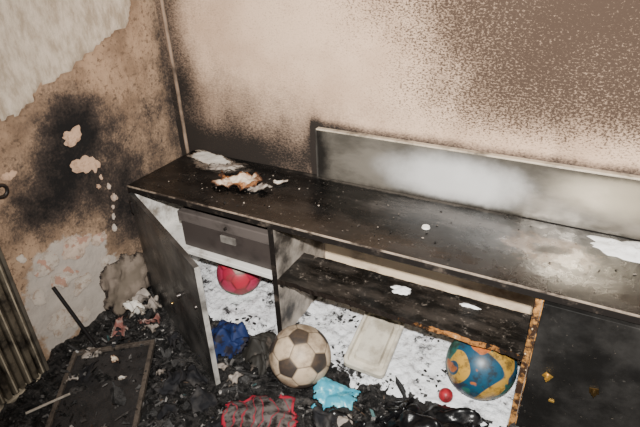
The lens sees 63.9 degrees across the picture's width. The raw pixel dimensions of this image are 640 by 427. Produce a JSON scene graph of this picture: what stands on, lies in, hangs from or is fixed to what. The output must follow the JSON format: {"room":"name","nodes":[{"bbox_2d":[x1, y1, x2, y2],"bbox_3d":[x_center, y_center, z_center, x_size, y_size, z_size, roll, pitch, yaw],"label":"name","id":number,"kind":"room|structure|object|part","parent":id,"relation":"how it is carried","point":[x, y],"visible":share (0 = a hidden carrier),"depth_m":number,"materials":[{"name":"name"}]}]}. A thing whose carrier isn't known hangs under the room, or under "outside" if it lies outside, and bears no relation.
{"room":"fire-damaged room","nodes":[
{"label":"fire-damaged room","id":0,"kind":"room"},
{"bbox_2d":[0,0,181,360],"bbox_3d":[-1.407,-0.204,0.846,0.010,2.500,3.140,13,33,25],"label":"wall","id":1,"kind":"structure","parent":0,"point":[99,67],"depth_m":1.88,"materials":[{"name":"paint"}]},
{"bbox_2d":[0,183,8,198],"bbox_3d":[-1.030,-0.072,1.656,0.012,0.052,0.052,13,33,25],"label":"ring","id":2,"kind":"object","parent":1,"relation":"attached to","point":[3,185],"visible":1,"depth_m":1.66,"materials":[{"name":"metal"}]},
{"bbox_2d":[0,248,48,411],"bbox_3d":[-1.211,0.474,1.492,0.059,0.648,0.735,13,33,25],"label":"radiator","id":3,"kind":"object","parent":1,"relation":"attached to","point":[22,358],"visible":0.99,"depth_m":1.77,"materials":[{"name":"metal"}]},
{"bbox_3d":[-1.197,0.745,1.652,0.059,0.018,0.716,13,33,25],"label":"rail","id":4,"kind":"part","parent":3,"relation":"part of","materials":[{"name":"beige metal"}]},
{"bbox_2d":[1,125,117,337],"bbox_3d":[-0.933,0.076,1.943,0.003,0.766,0.462,13,33,25],"label":"peeling paint","id":5,"kind":"object","parent":1,"relation":"attached to","point":[61,320],"visible":0.98,"depth_m":1.96,"materials":[{"name":"beige paint"}]},
{"bbox_2d":[34,231,106,288],"bbox_3d":[-0.943,0.175,1.971,0.003,0.183,0.325,13,33,25],"label":"peeling paint","id":6,"kind":"object","parent":1,"relation":"attached to","point":[74,247],"visible":1,"depth_m":1.94,"materials":[{"name":"beige paint"}]},
{"bbox_2d":[0,286,507,426],"bbox_3d":[0.192,1.217,0.686,3.545,0.075,3.140,13,33,25],"label":"debris pile","id":7,"kind":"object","parent":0,"point":[50,379],"depth_m":1.82,"materials":[{"name":"black"}]},
{"bbox_2d":[45,339,154,426],"bbox_3d":[-0.760,0.650,1.759,0.310,0.062,0.521,-5,29,-5],"label":"wooden frame","id":8,"kind":"object","parent":7,"relation":"on","point":[100,402],"visible":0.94,"depth_m":1.80,"materials":[{"name":"brown wood"}]},
{"bbox_2d":[25,393,69,413],"bbox_3d":[-0.921,0.644,1.739,0.140,0.012,0.008,-22,35,-31],"label":"wooden lath","id":9,"kind":"object","parent":8,"relation":"on","point":[68,394],"visible":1,"depth_m":1.74,"materials":[{"name":"beige wood"}]},
{"bbox_3d":[-0.905,0.671,1.750,0.016,0.018,0.520,-8,33,-3],"label":"rail","id":10,"kind":"part","parent":8,"relation":"part of","materials":[{"name":"brown wood"}]},
{"bbox_3d":[-0.790,0.518,1.971,0.277,0.018,0.016,-8,33,-3],"label":"rail","id":11,"kind":"part","parent":8,"relation":"part of","materials":[{"name":"brown wood"}]},
{"bbox_3d":[-0.614,0.630,1.767,0.016,0.018,0.520,-8,33,-3],"label":"rail","id":12,"kind":"part","parent":8,"relation":"part of","materials":[{"name":"brown wood"}]},
{"bbox_2d":[99,252,150,316],"bbox_3d":[-0.811,0.288,2.156,0.057,0.241,0.266,13,33,25],"label":"cardboard","id":13,"kind":"object","parent":7,"relation":"on","point":[122,279],"visible":0.87,"depth_m":2.14,"materials":[{"name":"beige cardboard"}]},
{"bbox_2d":[211,319,249,359],"bbox_3d":[-0.348,0.467,1.958,0.173,0.116,0.203,4,30,11],"label":"cloth","id":14,"kind":"object","parent":7,"relation":"on","point":[229,338],"visible":0.89,"depth_m":1.92,"materials":[{"name":"fabric"}]},
{"bbox_2d":[221,394,297,426],"bbox_3d":[-0.194,0.662,1.672,0.249,0.053,0.209,-2,29,1],"label":"plastic bag","id":15,"kind":"object","parent":7,"relation":"on","point":[256,411],"visible":1,"depth_m":1.67,"materials":[{"name":"red plastic"}]},
{"bbox_2d":[269,324,330,388],"bbox_3d":[-0.070,0.504,1.818,0.220,0.220,0.220,-24,36,-33],"label":"soccer ball","id":16,"kind":"object","parent":7,"relation":"on","point":[299,354],"visible":1,"depth_m":1.74,"materials":[{"name":"leather"}]},
{"bbox_2d":[9,162,636,426],"bbox_3d":[-0.034,0.442,1.604,1.986,0.600,1.274,13,33,25],"label":"debris","id":17,"kind":"object","parent":7,"relation":"on","point":[417,370],"visible":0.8,"depth_m":1.85,"materials":[{"name":"fabric"}]},
{"bbox_2d":[51,286,98,347],"bbox_3d":[-0.922,0.400,1.942,0.130,0.285,0.014,7,31,15],"label":"metal rod","id":18,"kind":"object","parent":17,"relation":"on","point":[54,288],"visible":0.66,"depth_m":1.93,"materials":[{"name":"metal"}]},
{"bbox_2d":[216,263,261,294],"bbox_3d":[-0.351,0.256,2.236,0.196,0.196,0.196,-25,36,-34],"label":"ball","id":19,"kind":"object","parent":17,"relation":"on","point":[232,280],"visible":0.53,"depth_m":2.16,"materials":[{"name":"red plastic"}]},
{"bbox_2d":[343,311,404,378],"bbox_3d":[0.201,0.472,1.884,0.157,0.091,0.256,12,32,23],"label":"lid","id":20,"kind":"object","parent":17,"relation":"on","point":[372,347],"visible":0.82,"depth_m":1.86,"materials":[{"name":"white plastic"}]},
{"bbox_2d":[438,388,452,402],"bbox_3d":[0.422,0.609,1.720,0.048,0.048,0.048,13,33,25],"label":"ball","id":21,"kind":"object","parent":17,"relation":"on","point":[445,395],"visible":1,"depth_m":1.70,"materials":[{"name":"plastic"}]},
{"bbox_2d":[446,339,517,399],"bbox_3d":[0.536,0.500,1.706,0.228,0.228,0.228,-22,35,-32],"label":"ball","id":22,"kind":"object","parent":17,"relation":"on","point":[480,373],"visible":0.74,"depth_m":1.62,"materials":[{"name":"plastic"}]},
{"bbox_2d":[311,377,360,409],"bbox_3d":[0.052,0.615,1.741,0.163,0.056,0.121,5,30,13],"label":"crumpled plastic bag","id":23,"kind":"object","parent":7,"relation":"on","point":[329,392],"visible":0.96,"depth_m":1.74,"materials":[{"name":"blue plastic"}]},
{"bbox_2d":[127,150,639,426],"bbox_3d":[0.240,0.336,1.739,2.211,0.573,0.693,13,33,25],"label":"desk","id":24,"kind":"object","parent":7,"relation":"on","point":[577,346],"depth_m":1.68,"materials":[{"name":"laminate"}]},
{"bbox_3d":[-0.559,0.262,1.939,0.018,0.510,0.650,-21,34,-29],"label":"door","id":25,"kind":"part","parent":24,"relation":"part of","materials":[{"name":"grey laminate"}]},
{"bbox_2d":[186,149,232,164],"bbox_3d":[-0.478,-0.240,2.231,0.266,0.007,0.106,23,38,37],"label":"paper","id":26,"kind":"object","parent":24,"relation":"on","point":[203,156],"visible":0.94,"depth_m":2.23,"materials":[{"name":"white paper"}]},
{"bbox_2d":[165,219,271,279],"bbox_3d":[-0.360,0.097,2.176,0.630,0.018,0.362,13,33,25],"label":"shelf","id":27,"kind":"object","parent":24,"relation":"attached to","point":[174,227],"depth_m":2.04,"materials":[{"name":"white wood"}]},
{"bbox_2d":[177,206,270,269],"bbox_3d":[-0.302,0.043,2.077,0.447,0.162,0.298,13,33,25],"label":"drawer","id":28,"kind":"object","parent":24,"relation":"on","point":[246,242],"visible":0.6,"depth_m":1.97,"materials":[{"name":"metal"}]},
{"bbox_3d":[-0.302,-0.010,2.052,0.447,0.044,0.287,13,33,25],"label":"lid","id":29,"kind":"part","parent":28,"relation":"part of","materials":[{"name":"grey wood"}]},
{"bbox_2d":[204,163,246,172],"bbox_3d":[-0.401,-0.195,2.131,0.194,0.021,0.091,4,30,11],"label":"paper","id":30,"kind":"object","parent":24,"relation":"on","point":[213,167],"visible":0.99,"depth_m":2.12,"materials":[{"name":"white paper"}]},
{"bbox_2d":[211,170,262,190],"bbox_3d":[-0.329,-0.132,2.005,0.210,0.030,0.145,4,30,11],"label":"paper","id":31,"kind":"object","parent":24,"relation":"on","point":[243,180],"visible":1,"depth_m":2.00,"materials":[{"name":"white paper"}]},
{"bbox_2d":[247,182,272,191],"bbox_3d":[-0.233,-0.102,1.951,0.099,0.023,0.068,-10,30,-14],"label":"paper","id":32,"kind":"object","parent":24,"relation":"on","point":[260,186],"visible":1,"depth_m":1.95,"materials":[{"name":"white paper"}]},
{"bbox_2d":[273,179,287,184],"bbox_3d":[-0.154,-0.123,1.995,0.060,0.014,0.040,-17,32,-24],"label":"paper","id":33,"kind":"object","parent":24,"relation":"on","point":[276,182],"visible":1,"depth_m":2.00,"materials":[{"name":"white paper"}]},
{"bbox_3d":[0.323,0.508,1.993,2.160,0.020,0.382,13,33,25],"label":"panel","id":34,"kind":"part","parent":24,"relation":"part of","materials":[{"name":"white"}]},
{"bbox_2d":[391,285,410,294],"bbox_3d":[0.282,0.264,1.799,0.078,0.012,0.054,13,33,25],"label":"residue","id":35,"kind":"object","parent":24,"relation":"on","point":[402,290],"visible":1,"depth_m":1.79,"materials":[{"name":"white"}]},
{"bbox_2d":[277,253,531,360],"bbox_3d":[0.268,0.295,1.776,0.858,0.022,0.204,13,33,25],"label":"shelf","id":36,"kind":"object","parent":24,"relation":"attached to","point":[502,330],"depth_m":1.74,"materials":[{"name":"black wood"}]},
{"bbox_3d":[0.345,0.044,1.673,0.028,0.006,0.028,13,33,25],"label":"bottle cap","id":37,"kind":"part","parent":24,"relation":"part of","materials":[{"name":"white plastic"}]},
{"bbox_3d":[0.403,0.191,2.003,2.160,0.517,0.008,13,33,25],"label":"panel","id":38,"kind":"part","parent":24,"relation":"part of","materials":[{"name":"wood"}]},
{"bbox_2d":[461,303,480,309],"bbox_3d":[0.502,0.306,1.712,0.074,0.008,0.022,13,33,25],"label":"residue","id":39,"kind":"object","parent":24,"relation":"on","point":[462,304],"visible":1,"depth_m":1.71,"materials":[{"name":"white"}]},
{"bbox_3d":[0.656,0.469,1.479,0.024,0.020,0.004,37,40,8],"label":"plate","id":40,"kind":"part","parent":24,"relation":"part of","materials":[{"name":"gold metal"}]},
{"bbox_3d":[0.899,0.525,1.377,0.642,0.505,0.019,13,33,25],"label":"door","id":41,"kind":"part","parent":24,"relation":"part of","materials":[{"name":"laminate"}]},
{"bbox_3d":[0.762,0.494,1.427,0.024,0.020,0.004,2,28,31],"label":"plate","id":42,"kind":"part","parent":24,"relation":"part of","materials":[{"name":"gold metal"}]},
{"bbox_2d":[587,235,639,262],"bbox_3d":[0.926,0.104,1.517,0.251,0.019,0.136,13,33,25],"label":"residue","id":43,"kind":"object","parent":24,"relation":"on","point":[626,250],"visible":1,"depth_m":1.52,"materials":[{"name":"white"}]},
{"bbox_2d":[155,0,639,175],"bbox_3d":[0.893,-0.540,1.286,3.545,2.500,0.001,13,33,25],"label":"wall","id":44,"kind":"structure","parent":0,"point":[555,81],"depth_m":1.70,"materials":[{"name":"beige paint"}]},
{"bbox_2d":[160,0,188,153],"bbox_3d":[-0.629,-0.891,2.013,0.020,2.490,0.016,13,33,25],"label":"conduit pipe","id":45,"kind":"object","parent":44,"relation":"attached to","point":[161,1],"visible":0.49,"depth_m":2.17,"materials":[{"name":"grey metal"}]},
{"bbox_2d":[315,127,639,239],"bbox_3d":[0.919,-0.021,1.551,2.112,0.203,0.022,13,33,25],"label":"panel","id":46,"kind":"object","parent":44,"relation":"attached to","point":[603,201],"visible":1,"depth_m":1.72,"materials":[{"name":"paint"}]}
]}

